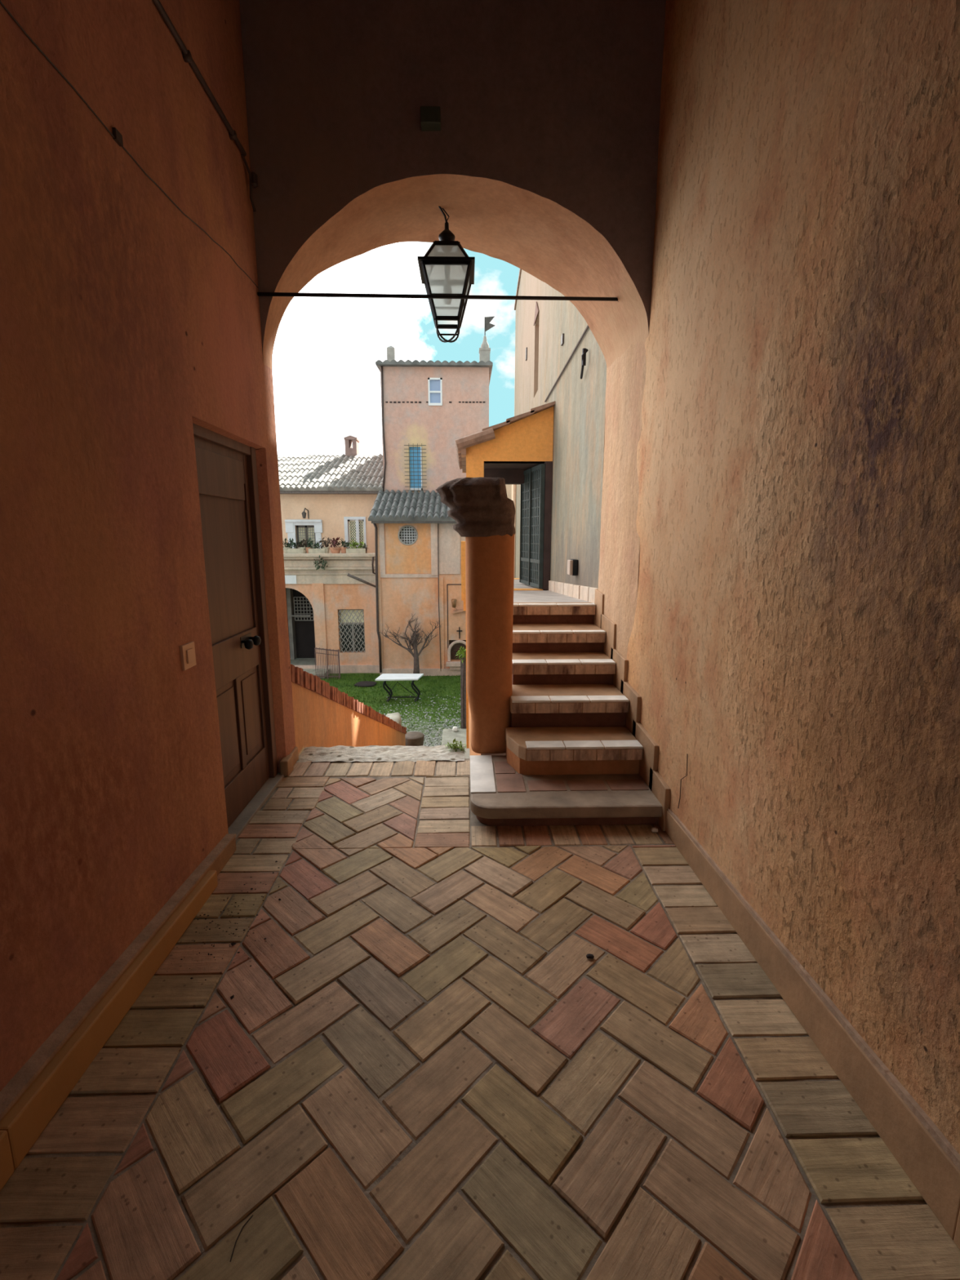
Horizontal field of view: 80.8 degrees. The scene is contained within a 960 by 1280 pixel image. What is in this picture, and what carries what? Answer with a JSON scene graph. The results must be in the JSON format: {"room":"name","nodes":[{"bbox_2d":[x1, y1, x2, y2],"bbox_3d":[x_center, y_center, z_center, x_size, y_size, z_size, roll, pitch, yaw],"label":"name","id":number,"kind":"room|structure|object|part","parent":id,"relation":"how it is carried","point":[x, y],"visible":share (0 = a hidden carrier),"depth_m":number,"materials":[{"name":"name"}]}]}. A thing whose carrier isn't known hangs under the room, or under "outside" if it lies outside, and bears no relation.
{"room":"covered passageway","nodes":[
{"label":"covered passageway","id":0,"kind":"room"},
{"bbox_2d":[0,0,295,1091],"bbox_3d":[-1.572,0.658,0.288,0.665,8.600,7.400,0,11,-1],"label":"wall","id":1,"kind":"structure","parent":0,"point":[125,327],"depth_m":1.96,"materials":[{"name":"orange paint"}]},
{"bbox_2d":[0,0,257,288],"bbox_3d":[-1.240,-1.414,-0.130,0.017,0.080,7.120,0,11,-1],"label":"cable","id":2,"kind":"object","parent":1,"relation":"attached to","point":[117,136],"visible":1,"depth_m":1.99,"materials":[{"name":"black rubber"}]},
{"bbox_2d":[0,746,298,1191],"bbox_3d":[-1.219,1.464,0.446,0.110,0.158,7.400,0,11,-1],"label":"baseboard","id":3,"kind":"structure","parent":1,"relation":"attached to","point":[30,1100],"depth_m":1.77,"materials":[{"name":"paint"}]},
{"bbox_3d":[-1.220,1.534,-0.152,0.080,0.077,6.200,0,11,-1],"label":"skirting","id":4,"kind":"part","parent":3,"relation":"part of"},
{"bbox_2d":[179,641,195,671],"bbox_3d":[-1.290,0.070,2.500,0.020,0.110,0.110,0,11,-1],"label":"light switch","id":5,"kind":"object","parent":1,"relation":"attached to","point":[188,657],"visible":1,"depth_m":2.48,"materials":[{"name":"beige plastic"}]},
{"bbox_2d":[152,0,246,156],"bbox_3d":[-1.227,-2.064,-0.311,0.030,0.052,7.000,0,11,-1],"label":"conduit","id":6,"kind":"object","parent":1,"relation":"attached to","point":[187,56],"visible":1,"depth_m":2.56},
{"bbox_2d":[192,422,284,840],"bbox_3d":[-1.392,-0.046,3.178,0.165,2.150,0.930,0,11,-1],"label":"door","id":7,"kind":"structure","parent":1,"relation":"in","point":[227,469],"depth_m":3.24,"materials":[{"name":"brown wood"}]},
{"bbox_3d":[-1.396,-0.962,2.992,0.017,0.200,0.700,0,11,-1],"label":"rail","id":8,"kind":"part","parent":7,"relation":"part of","materials":[{"name":"brown wood"}]},
{"bbox_3d":[-1.387,-0.870,2.989,0.033,0.220,0.620,0,11,-1],"label":"panel","id":9,"kind":"part","parent":7,"relation":"part of","materials":[{"name":"brown wood"}]},
{"bbox_3d":[-1.382,-1.067,2.983,0.045,0.070,0.920,0,11,-1],"label":"frame","id":10,"kind":"part","parent":7,"relation":"part of","materials":[{"name":"brown wood"}]},
{"bbox_3d":[-1.395,0.510,3.113,0.011,0.460,0.240,0,11,-1],"label":"panel","id":11,"kind":"part","parent":7,"relation":"part of","materials":[{"name":"brown wood"}]},
{"bbox_3d":[-1.394,0.100,3.190,0.021,0.240,0.700,0,11,-1],"label":"rail","id":12,"kind":"part","parent":7,"relation":"part of","materials":[{"name":"brown wood"}]},
{"bbox_3d":[-1.395,0.871,3.333,0.019,0.230,0.700,0,11,-1],"label":"rail","id":13,"kind":"part","parent":7,"relation":"part of","materials":[{"name":"brown wood"}]},
{"bbox_3d":[-1.388,0.002,3.345,0.007,0.065,0.160,0,11,-1],"label":"handle plate","id":14,"kind":"part","parent":7,"relation":"part of","materials":[{"name":"black metal"}]},
{"bbox_3d":[-1.354,0.025,3.289,0.067,0.060,0.052,0,11,-1],"label":"knob","id":15,"kind":"part","parent":7,"relation":"part of","materials":[{"name":"black metal"}]},
{"bbox_3d":[-1.403,0.447,3.457,0.011,0.460,0.220,0,11,-1],"label":"panel","id":16,"kind":"part","parent":7,"relation":"part of","materials":[{"name":"brown wood"}]},
{"bbox_3d":[-1.357,0.003,3.407,0.067,0.060,0.052,0,11,-1],"label":"knob","id":17,"kind":"part","parent":7,"relation":"part of","materials":[{"name":"black metal"}]},
{"bbox_3d":[-1.392,0.997,3.372,0.165,0.028,0.930,0,11,-1],"label":"sill","id":18,"kind":"part","parent":7,"relation":"part of","materials":[{"name":"grey stone"}]},
{"bbox_3d":[-1.389,-0.117,3.590,0.050,2.120,0.075,0,11,-1],"label":"frame","id":19,"kind":"part","parent":7,"relation":"part of","materials":[{"name":"brown wood"}]},
{"bbox_2d":[240,154,257,212],"bbox_3d":[-1.302,-2.587,3.193,0.055,0.245,0.101,5,12,25],"label":"wire","id":20,"kind":"object","parent":1,"relation":"attached to","point":[253,180],"visible":1,"depth_m":3.19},
{"bbox_2d":[320,672,461,746],"bbox_3d":[-3.329,2.393,14.505,22.000,0.051,20.000,0,11,-1],"label":"ground","id":21,"kind":"structure","parent":0,"point":[411,729],"depth_m":17.52,"materials":[{"name":"green plant"}]},
{"bbox_2d":[314,647,340,679],"bbox_3d":[-5.357,0.821,19.811,0.852,1.153,0.040,0,11,-1],"label":"iron railing","id":22,"kind":"object","parent":21,"relation":"on","point":[316,648],"visible":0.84,"depth_m":19.80,"materials":[{"name":"grey metal"}]},
{"bbox_2d":[277,435,383,678],"bbox_3d":[-9.614,-3.994,23.342,11.900,9.334,8.800,0,11,-1],"label":"house","id":23,"kind":"structure","parent":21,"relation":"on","point":[329,608],"depth_m":21.51,"materials":[{"name":"paint"}]},
{"bbox_2d":[282,537,292,553],"bbox_3d":[-6.757,-3.340,19.926,0.511,0.548,0.440,-7,13,-33],"label":"potted plant","id":24,"kind":"object","parent":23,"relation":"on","point":[286,547],"visible":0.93,"depth_m":19.84,"materials":[{"name":"green plant"}]},
{"bbox_3d":[-6.809,-3.173,19.950,0.324,0.210,0.316,0,11,-1],"label":"pot","id":25,"kind":"part","parent":24,"relation":"part of","materials":[{"name":"stone"}]},
{"bbox_2d":[287,538,302,553],"bbox_3d":[-6.504,-3.345,19.941,0.544,0.553,0.481,0,11,-1],"label":"potted plant","id":26,"kind":"object","parent":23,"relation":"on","point":[291,550],"visible":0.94,"depth_m":19.84,"materials":[{"name":"green plant"}]},
{"bbox_3d":[-6.504,-3.156,19.971,0.544,0.170,0.280,0,11,-1],"label":"pot","id":27,"kind":"part","parent":26,"relation":"part of","materials":[{"name":"ceramic"}]},
{"bbox_3d":[-7.037,-0.936,22.110,0.876,3.770,0.340,0,11,-1],"label":"porch door frame","id":28,"kind":"part","parent":23,"relation":"part of","materials":[{"name":"grey stone"}]},
{"bbox_2d":[297,538,308,553],"bbox_3d":[-6.265,-3.342,19.941,0.424,0.547,0.456,4,11,20],"label":"potted plant","id":29,"kind":"object","parent":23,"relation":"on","point":[301,547],"visible":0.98,"depth_m":19.86,"materials":[{"name":"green plant"}]},
{"bbox_3d":[-6.260,-3.175,19.963,0.324,0.210,0.316,0,11,-1],"label":"pot","id":30,"kind":"part","parent":29,"relation":"part of","materials":[{"name":"stone"}]},
{"bbox_2d":[293,596,314,620],"bbox_3d":[-6.868,-1.216,21.991,0.747,0.938,0.030,0,11,-1],"label":"grille","id":31,"kind":"object","parent":23,"relation":"attached to","point":[295,615],"depth_m":21.98,"materials":[{"name":"grey metal"}]},
{"bbox_2d":[302,507,309,518],"bbox_3d":[-6.606,-4.817,21.436,0.162,0.399,0.415,5,12,24],"label":"lantern","id":32,"kind":"object","parent":23,"relation":"attached to","point":[304,513],"visible":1,"depth_m":21.31,"materials":[{"name":"grey metal"}]},
{"bbox_2d":[305,537,313,553],"bbox_3d":[-6.033,-3.350,19.958,0.413,0.557,0.533,-8,13,-37],"label":"potted plant","id":33,"kind":"object","parent":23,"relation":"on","point":[311,543],"visible":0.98,"depth_m":19.86,"materials":[{"name":"green plant"}]},
{"bbox_2d":[308,541,325,553],"bbox_3d":[-5.751,-3.296,19.947,0.578,0.454,0.501,0,11,-1],"label":"potted plant","id":34,"kind":"object","parent":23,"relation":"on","point":[313,550],"visible":0.98,"depth_m":19.86,"materials":[{"name":"green plant"}]},
{"bbox_3d":[-5.751,-3.160,19.988,0.578,0.170,0.280,0,11,-1],"label":"pot","id":35,"kind":"part","parent":34,"relation":"part of","materials":[{"name":"stone"}]},
{"bbox_2d":[314,555,330,570],"bbox_3d":[-5.520,-2.705,19.726,0.634,0.545,0.422,0,11,-1],"label":"weed","id":36,"kind":"object","parent":23,"relation":"hanging from","point":[321,558],"visible":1,"depth_m":19.72,"materials":[{"name":"green plant"}]},
{"bbox_2d":[319,537,331,553],"bbox_3d":[-5.447,-3.374,19.952,0.442,0.605,0.467,6,12,28],"label":"potted plant","id":37,"kind":"object","parent":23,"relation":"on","point":[326,548],"visible":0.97,"depth_m":19.91,"materials":[{"name":"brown plant"}]},
{"bbox_3d":[-5.445,-3.179,19.982,0.259,0.210,0.253,0,11,-1],"label":"pot","id":38,"kind":"part","parent":37,"relation":"part of","materials":[{"name":"stone"}]},
{"bbox_3d":[-9.559,-2.700,20.053,11.845,0.758,0.740,0,11,-1],"label":"cornice","id":39,"kind":"part","parent":23,"relation":"part of","materials":[{"name":"stone"}]},
{"bbox_2d":[328,537,340,553],"bbox_3d":[-5.122,-3.361,19.961,0.456,0.576,0.494,0,11,-1],"label":"potted plant","id":40,"kind":"object","parent":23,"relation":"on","point":[334,549],"visible":0.99,"depth_m":19.88,"materials":[{"name":"red plant"}]},
{"bbox_3d":[-5.119,-3.180,19.990,0.432,0.210,0.421,0,11,-1],"label":"pot","id":41,"kind":"part","parent":40,"relation":"part of","materials":[{"name":"ceramic"}]},
{"bbox_2d":[337,537,349,553],"bbox_3d":[-4.841,-3.334,19.943,0.520,0.530,0.476,0,11,-1],"label":"potted plant","id":42,"kind":"object","parent":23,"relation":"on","point":[344,544],"visible":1,"depth_m":19.90,"materials":[{"name":"green plant"}]},
{"bbox_3d":[-4.813,-3.181,19.997,0.281,0.210,0.274,0,11,-1],"label":"pot","id":43,"kind":"part","parent":42,"relation":"part of","materials":[{"name":"ceramic"}]},
{"bbox_2d":[337,609,365,652],"bbox_3d":[-4.686,-0.314,20.624,0.969,1.600,0.026,0,11,-1],"label":"grille","id":44,"kind":"object","parent":23,"relation":"attached to","point":[364,614],"depth_m":20.61,"materials":[{"name":"grey metal"}]},
{"bbox_2d":[340,609,364,622],"bbox_3d":[-4.691,-0.861,20.721,0.845,0.496,0.030,0,11,-1],"label":"curtain","id":45,"kind":"object","parent":23,"relation":"hanging from","point":[342,617],"depth_m":20.70,"materials":[{"name":"white fabric"}]},
{"bbox_2d":[346,539,365,553],"bbox_3d":[-4.388,-3.343,20.004,0.798,0.525,0.503,0,11,-1],"label":"potted plant","id":46,"kind":"object","parent":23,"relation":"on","point":[355,550],"visible":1,"depth_m":19.89,"materials":[{"name":"green plant"}]},
{"bbox_3d":[-4.385,-3.166,20.020,0.680,0.170,0.280,0,11,-1],"label":"pot","id":47,"kind":"part","parent":46,"relation":"part of","materials":[{"name":"ceramic"}]},
{"bbox_2d":[346,573,375,587],"bbox_3d":[-4.137,-2.086,19.884,1.072,0.558,0.100,-5,12,-27],"label":"spout","id":48,"kind":"object","parent":23,"relation":"attached to","point":[348,575],"visible":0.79,"depth_m":19.80,"materials":[{"name":"grey metal"}]},
{"bbox_2d":[360,542,367,553],"bbox_3d":[-4.110,-3.267,19.991,0.380,0.380,0.314,-4,11,-22],"label":"potted plant","id":49,"kind":"object","parent":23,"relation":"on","point":[364,546],"visible":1,"depth_m":19.98,"materials":[{"name":"green plant"}]},
{"bbox_2d":[371,556,375,574],"bbox_3d":[-3.744,-2.615,19.875,0.141,0.648,0.255,0,11,-1],"label":"pipe","id":50,"kind":"object","parent":23,"relation":"attached to","point":[372,563],"visible":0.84,"depth_m":19.79,"materials":[{"name":"grey metal"}]},
{"bbox_2d":[290,664,406,755],"bbox_3d":[-1.535,1.607,7.782,0.274,4.198,6.985,0,11,-1],"label":"parapet","id":51,"kind":"object","parent":21,"relation":"on","point":[325,716],"visible":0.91,"depth_m":5.21,"materials":[{"name":"paint"}]},
{"bbox_2d":[386,712,401,724],"bbox_3d":[-1.653,1.574,10.616,0.332,0.220,0.946,0,11,-1],"label":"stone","id":52,"kind":"object","parent":51,"relation":"on","point":[396,717],"visible":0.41,"depth_m":10.71,"materials":[{"name":"white stone"}]},
{"bbox_2d":[353,680,377,687],"bbox_3d":[-3.881,1.493,19.117,0.737,0.100,0.636,0,11,-1],"label":"stone","id":53,"kind":"object","parent":21,"relation":"on","point":[367,683],"visible":0.99,"depth_m":18.99,"materials":[{"name":"grey stone"}]},
{"bbox_2d":[374,673,423,702],"bbox_3d":[-2.452,1.491,17.325,1.398,0.776,0.716,0,11,-1],"label":"marble table","id":54,"kind":"object","parent":21,"relation":"on","point":[384,677],"visible":0.99,"depth_m":17.19,"materials":[{"name":"white stone"}]},
{"bbox_2d":[377,613,441,673],"bbox_3d":[-2.456,0.263,19.871,2.306,2.342,1.205,0,11,-1],"label":"bare tree","id":55,"kind":"object","parent":21,"relation":"on","point":[415,655],"visible":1,"depth_m":19.70,"materials":[{"name":"grey plant"}]},
{"bbox_2d":[404,731,424,746],"bbox_3d":[-1.385,2.425,11.811,0.460,0.920,0.460,0,11,-1],"label":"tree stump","id":56,"kind":"object","parent":21,"relation":"on","point":[412,738],"visible":0.44,"depth_m":11.60,"materials":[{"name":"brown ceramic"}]},
{"bbox_2d":[368,489,466,675],"bbox_3d":[-1.620,-2.147,20.635,4.358,6.689,2.536,0,11,-1],"label":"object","id":57,"kind":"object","parent":21,"relation":"on","point":[406,523],"depth_m":19.91,"materials":[{"name":"orange paint"}]},
{"bbox_2d":[373,523,382,672],"bbox_3d":[-3.602,-1.438,19.821,0.154,5.298,0.084,0,11,-1],"label":"downpipe","id":58,"kind":"object","parent":57,"relation":"attached to","point":[374,524],"visible":0.9,"depth_m":19.78,"materials":[{"name":"grey metal"}]},
{"bbox_3d":[-2.487,-3.205,19.637,1.567,1.770,0.014,0,11,-1],"label":"recessed panel","id":59,"kind":"part","parent":57,"relation":"part of","materials":[{"name":"paint"}]},
{"bbox_2d":[437,524,441,668],"bbox_3d":[-1.436,-1.438,19.903,0.078,5.222,0.028,0,11,-1],"label":"downpipe","id":60,"kind":"object","parent":57,"relation":"attached to","point":[437,524],"visible":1,"depth_m":19.86,"materials":[{"name":"grey metal"}]},
{"bbox_2d":[451,599,459,610],"bbox_3d":[-0.875,-1.249,19.918,0.198,0.412,0.369,5,12,26],"label":"wall lamp","id":61,"kind":"object","parent":57,"relation":"attached to","point":[453,601],"visible":1,"depth_m":19.77,"materials":[{"name":"orange metal"}]},
{"bbox_3d":[-0.914,-1.292,19.831,0.200,0.295,0.190,0,11,-1],"label":"lamp shade","id":62,"kind":"part","parent":61,"relation":"part of","materials":[{"name":"orange metal"}]},
{"bbox_2d":[445,626,466,669],"bbox_3d":[-0.741,0.281,20.331,0.951,1.526,0.600,0,11,-1],"label":"wall niche","id":63,"kind":"object","parent":57,"relation":"attached to","point":[455,646],"visible":0.48,"depth_m":20.29,"materials":[{"name":"beige stone"}]},
{"bbox_3d":[-0.737,0.467,20.223,0.951,0.916,0.320,0,11,-1],"label":"stone frame","id":64,"kind":"part","parent":63,"relation":"part of","materials":[{"name":"beige stone"}]},
{"bbox_3d":[-0.699,-1.027,20.013,0.587,0.173,0.150,0,11,-1],"label":"wall bracket","id":65,"kind":"part","parent":57,"relation":"part of","materials":[{"name":"beige stone"}]},
{"bbox_2d":[379,695,461,746],"bbox_3d":[-1.487,2.312,14.883,2.965,0.068,6.544,0,11,-1],"label":"gravel","id":66,"kind":"object","parent":21,"relation":"on","point":[430,717],"visible":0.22,"depth_m":15.52,"materials":[{"name":"gravel"}]},
{"bbox_2d":[375,316,494,493],"bbox_3d":[-1.665,-6.082,24.723,4.322,12.934,7.505,0,11,-1],"label":"square tower","id":67,"kind":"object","parent":21,"relation":"on","point":[429,405],"visible":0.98,"depth_m":20.81,"materials":[{"name":"pink paint"}]},
{"bbox_2d":[381,365,386,490],"bbox_3d":[-3.582,-7.760,20.794,0.187,4.385,0.070,0,11,-1],"label":"downpipe","id":68,"kind":"object","parent":67,"relation":"attached to","point":[382,386],"visible":1,"depth_m":20.76,"materials":[{"name":"grey metal"}]},
{"bbox_2d":[441,728,466,748],"bbox_3d":[-0.337,2.565,13.440,1.170,0.150,2.300,0,11,-1],"label":"stone slab","id":69,"kind":"object","parent":21,"relation":"on","point":[448,735],"visible":0.26,"depth_m":13.96,"materials":[{"name":"white stone"}]},
{"bbox_2d":[452,726,457,731],"bbox_3d":[-0.625,2.262,14.342,0.152,0.127,0.144,0,11,-1],"label":"pebble","id":70,"kind":"object","parent":69,"relation":"on","point":[455,728],"visible":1,"depth_m":14.29,"materials":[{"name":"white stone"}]},
{"bbox_2d":[460,654,466,728],"bbox_3d":[-0.337,1.368,14.601,0.325,1.980,0.280,0,11,-1],"label":"gate post","id":71,"kind":"object","parent":21,"relation":"on","point":[464,658],"visible":0.3,"depth_m":14.47,"materials":[{"name":"grey wood"}]},
{"bbox_2d":[455,646,466,728],"bbox_3d":[-0.452,1.209,14.447,0.351,2.149,0.334,0,11,-1],"label":"climbing plant","id":72,"kind":"object","parent":71,"relation":"attached to","point":[462,653],"visible":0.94,"depth_m":14.31,"materials":[{"name":"green plant"}]},
{"bbox_3d":[-0.432,1.338,14.435,0.062,1.901,0.033,0,11,-1],"label":"stem","id":73,"kind":"part","parent":72,"relation":"part of","materials":[{"name":"grey plant"}]},
{"bbox_2d":[464,748,470,758],"bbox_3d":[-0.798,1.943,8.216,1.270,3.280,7.240,0,11,-1],"label":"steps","id":74,"kind":"structure","parent":21,"relation":"on","point":[467,755],"depth_m":4.65,"materials":[{"name":"grey stone"}]},
{"bbox_2d":[296,745,464,762],"bbox_3d":[-0.724,0.938,4.216,1.220,0.217,0.313,0,11,-1],"label":"threshold stone","id":75,"kind":"object","parent":74,"relation":"on","point":[339,753],"visible":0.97,"depth_m":4.19,"materials":[{"name":"stone"}]},
{"bbox_2d":[444,737,467,752],"bbox_3d":[-0.180,0.809,4.268,0.170,0.111,0.152,2,11,9],"label":"weed","id":76,"kind":"object","parent":75,"relation":"on","point":[453,746],"visible":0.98,"depth_m":4.25,"materials":[{"name":"green plant"}]},
{"bbox_2d":[454,400,555,748],"bbox_3d":[0.306,0.073,8.745,1.302,6.664,2.350,0,11,-1],"label":"porch","id":77,"kind":"object","parent":21,"relation":"on","point":[518,444],"visible":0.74,"depth_m":7.25,"materials":[{"name":"paint"}]},
{"bbox_2d":[519,463,545,588],"bbox_3d":[0.720,-1.578,7.930,0.054,1.618,1.023,-2,11,-11],"label":"door","id":78,"kind":"structure","parent":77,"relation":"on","point":[532,491],"depth_m":7.83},
{"bbox_3d":[0.890,-1.502,7.495,0.088,1.658,0.140,0,11,-1],"label":"door post","id":79,"kind":"part","parent":77,"relation":"part of","materials":[{"name":"brown wood"}]},
{"bbox_2d":[505,383,515,499],"bbox_3d":[6.912,-6.004,24.232,13.000,12.960,4.500,0,11,-1],"label":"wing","id":80,"kind":"structure","parent":21,"relation":"on","point":[508,486],"depth_m":21.85},
{"bbox_2d":[511,484,515,577],"bbox_3d":[0.770,-0.787,13.302,0.073,6.692,0.400,0,11,-1],"label":"wall","id":81,"kind":"structure","parent":21,"relation":"on","point":[513,486],"depth_m":12.75,"materials":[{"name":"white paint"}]},
{"bbox_2d":[468,590,594,755],"bbox_3d":[0.418,1.621,6.527,1.125,4.430,2.780,0,11,-1],"label":"landing","id":82,"kind":"object","parent":21,"relation":"on","point":[519,596],"visible":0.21,"depth_m":6.02,"materials":[{"name":"grey stone"}]},
{"bbox_2d":[514,268,606,603],"bbox_3d":[3.872,-3.608,8.753,6.000,13.900,9.140,0,11,-1],"label":"building","id":83,"kind":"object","parent":21,"relation":"on","point":[548,332],"visible":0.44,"depth_m":6.29,"materials":[{"name":"paint"}]},
{"bbox_2d":[544,325,588,402],"bbox_3d":[0.951,-3.005,6.078,0.022,0.049,3.600,0,11,-1],"label":"cable","id":84,"kind":"object","parent":83,"relation":"attached to","point":[587,327],"visible":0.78,"depth_m":6.01,"materials":[{"name":"grey rubber"}]},
{"bbox_3d":[0.963,-0.551,6.245,0.040,0.312,2.933,0,11,-1],"label":"stone skirting","id":85,"kind":"part","parent":83,"relation":"part of","materials":[{"name":"stone"}]},
{"bbox_2d":[567,559,577,575],"bbox_3d":[0.939,-0.738,5.728,0.090,0.160,0.175,0,11,-1],"label":"wall light","id":86,"kind":"object","parent":83,"relation":"attached to","point":[572,564],"visible":1,"depth_m":5.65,"materials":[{"name":"black metal"}]},
{"bbox_2d":[580,348,588,378],"bbox_3d":[0.947,-2.548,5.208,0.061,0.211,0.206,0,11,-1],"label":"iron hook","id":87,"kind":"object","parent":83,"relation":"attached to","point":[584,351],"visible":1,"depth_m":5.11,"materials":[{"name":"black metal"}]},
{"bbox_2d":[469,602,662,826],"bbox_3d":[0.459,2.033,4.285,1.070,4.439,1.940,0,11,-1],"label":"stone staircase","id":88,"kind":"structure","parent":21,"relation":"on","point":[571,757],"depth_m":3.60,"materials":[{"name":"brown stone"}]},
{"bbox_2d":[435,476,515,753],"bbox_3d":[-0.028,-0.149,3.839,0.515,1.812,0.539,0,11,-1],"label":"column","id":89,"kind":"structure","parent":88,"relation":"on","point":[482,509],"depth_m":3.65,"materials":[{"name":"orange paint"}]},
{"bbox_2d":[239,0,666,658],"bbox_3d":[-0.160,-1.739,3.889,2.364,5.200,1.047,0,11,-1],"label":"archway","id":90,"kind":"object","parent":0,"point":[542,162],"depth_m":3.22,"materials":[{"name":"brown paint"}]},
{"bbox_2d":[420,106,440,131],"bbox_3d":[-0.277,-2.930,3.183,0.110,0.080,0.100,0,11,-1],"label":"junction box","id":91,"kind":"object","parent":90,"relation":"attached to","point":[430,116],"visible":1,"depth_m":3.14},
{"bbox_2d":[257,292,618,302],"bbox_3d":[-0.193,-2.132,3.498,2.280,0.112,0.034,-1,11,-8],"label":"rod","id":92,"kind":"object","parent":90,"relation":"attached to","point":[260,294],"visible":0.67,"depth_m":3.48,"materials":[{"name":"black metal"}]},
{"bbox_2d":[417,205,475,342],"bbox_3d":[-0.214,-2.373,3.685,0.356,0.793,0.356,0,11,-1],"label":"hanging lantern","id":93,"kind":"object","parent":90,"relation":"hanging from","point":[446,263],"visible":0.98,"depth_m":3.63,"materials":[{"name":"black metal"}]},
{"bbox_3d":[-0.325,-2.462,3.666,0.078,0.136,0.300,0,11,-1],"label":"roof pane","id":94,"kind":"part","parent":93,"relation":"part of","materials":[{"name":"clear glass"}]},
{"bbox_3d":[-0.214,-2.316,3.695,0.323,0.458,0.323,0,11,-1],"label":"lantern frame","id":95,"kind":"part","parent":93,"relation":"part of","materials":[{"name":"black metal"}]},
{"bbox_3d":[-0.211,-2.442,3.559,0.300,0.136,0.078,0,11,-1],"label":"roof pane","id":96,"kind":"part","parent":93,"relation":"part of","materials":[{"name":"clear glass"}]},
{"bbox_3d":[-0.217,-2.483,3.777,0.300,0.136,0.078,0,11,-1],"label":"roof pane","id":97,"kind":"part","parent":93,"relation":"part of","materials":[{"name":"clear glass"}]},
{"bbox_3d":[-0.214,-2.372,3.685,0.064,0.320,0.064,0,11,-1],"label":"bulb","id":98,"kind":"part","parent":93,"relation":"part of","materials":[{"name":"grey glass"}]},
{"bbox_3d":[-0.103,-2.463,3.671,0.078,0.136,0.300,0,11,-1],"label":"roof pane","id":99,"kind":"part","parent":93,"relation":"part of","materials":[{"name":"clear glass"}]},
{"bbox_2d":[0,758,959,1279],"bbox_3d":[-0.075,1.549,0.488,2.500,0.035,7.402,0,11,-1],"label":"floor","id":100,"kind":"structure","parent":0,"point":[422,1068],"depth_m":1.65,"materials":[{"name":"brick"}]},
{"bbox_2d":[171,860,297,1008],"bbox_3d":[-1.009,1.179,2.373,0.380,0.008,0.892,0,11,-1],"label":"crumbs","id":101,"kind":"object","parent":100,"relation":"on","point":[232,944],"visible":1,"depth_m":2.32,"materials":[{"name":"brown"}]},
{"bbox_2d":[230,1214,253,1261],"bbox_3d":[-0.555,1.381,1.305,0.012,0.002,0.089,2,11,10],"label":"twig","id":102,"kind":"object","parent":100,"relation":"on","point":[252,1215],"visible":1,"depth_m":1.30,"materials":[{"name":"brown wood"}]},
{"bbox_2d":[586,953,594,959],"bbox_3d":[0.424,1.218,2.172,0.030,0.012,0.018,0,11,-1],"label":"clod","id":103,"kind":"object","parent":100,"relation":"on","point":[588,955],"visible":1,"depth_m":2.17,"materials":[{"name":"brown soil"}]},
{"bbox_2d":[650,827,657,832],"bbox_3d":[0.957,1.041,3.092,0.037,0.024,0.024,0,11,-1],"label":"chip","id":104,"kind":"object","parent":100,"relation":"on","point":[653,829],"visible":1,"depth_m":3.08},
{"bbox_2d":[626,0,959,1154],"bbox_3d":[1.382,-1.091,0.400,0.609,5.200,8.120,0,11,-1],"label":"wall","id":105,"kind":"structure","parent":0,"point":[793,651],"depth_m":1.77,"materials":[{"name":"paint"}]},
{"bbox_2d":[593,588,959,1249],"bbox_3d":[1.126,0.890,0.797,0.070,1.160,8.192,0,11,-2],"label":"baseboard","id":106,"kind":"structure","parent":105,"relation":"attached to","point":[932,1164],"depth_m":1.75,"materials":[{"name":"stone"}]},
{"bbox_3d":[0.985,-0.143,4.631,0.043,0.530,0.270,0,11,-1],"label":"stair skirting","id":107,"kind":"part","parent":106,"relation":"part of","materials":[{"name":"ceramic"}]},
{"bbox_3d":[0.993,0.089,4.354,0.043,0.535,0.420,0,11,-1],"label":"stair skirting","id":108,"kind":"part","parent":106,"relation":"part of","materials":[{"name":"ceramic"}]},
{"bbox_3d":[1.001,0.332,4.059,0.043,0.505,0.370,0,11,-1],"label":"stair skirting","id":109,"kind":"part","parent":106,"relation":"part of","materials":[{"name":"ceramic"}]},
{"bbox_3d":[1.008,0.554,3.784,0.043,0.510,0.390,0,11,-1],"label":"stair skirting","id":110,"kind":"part","parent":106,"relation":"part of","materials":[{"name":"ceramic"}]},
{"bbox_3d":[1.016,0.761,3.477,0.043,0.435,0.430,0,11,-1],"label":"stair skirting","id":111,"kind":"part","parent":106,"relation":"part of","materials":[{"name":"paint"}]},
{"bbox_3d":[1.023,0.895,3.207,0.043,0.270,0.270,0,11,-1],"label":"stair skirting","id":112,"kind":"part","parent":106,"relation":"part of","materials":[{"name":"ceramic"}]},
{"bbox_3d":[1.170,1.466,-0.028,0.044,0.093,6.356,0,11,-2],"label":"skirting","id":113,"kind":"part","parent":106,"relation":"part of","materials":[{"name":"orange paint"}]}
]}

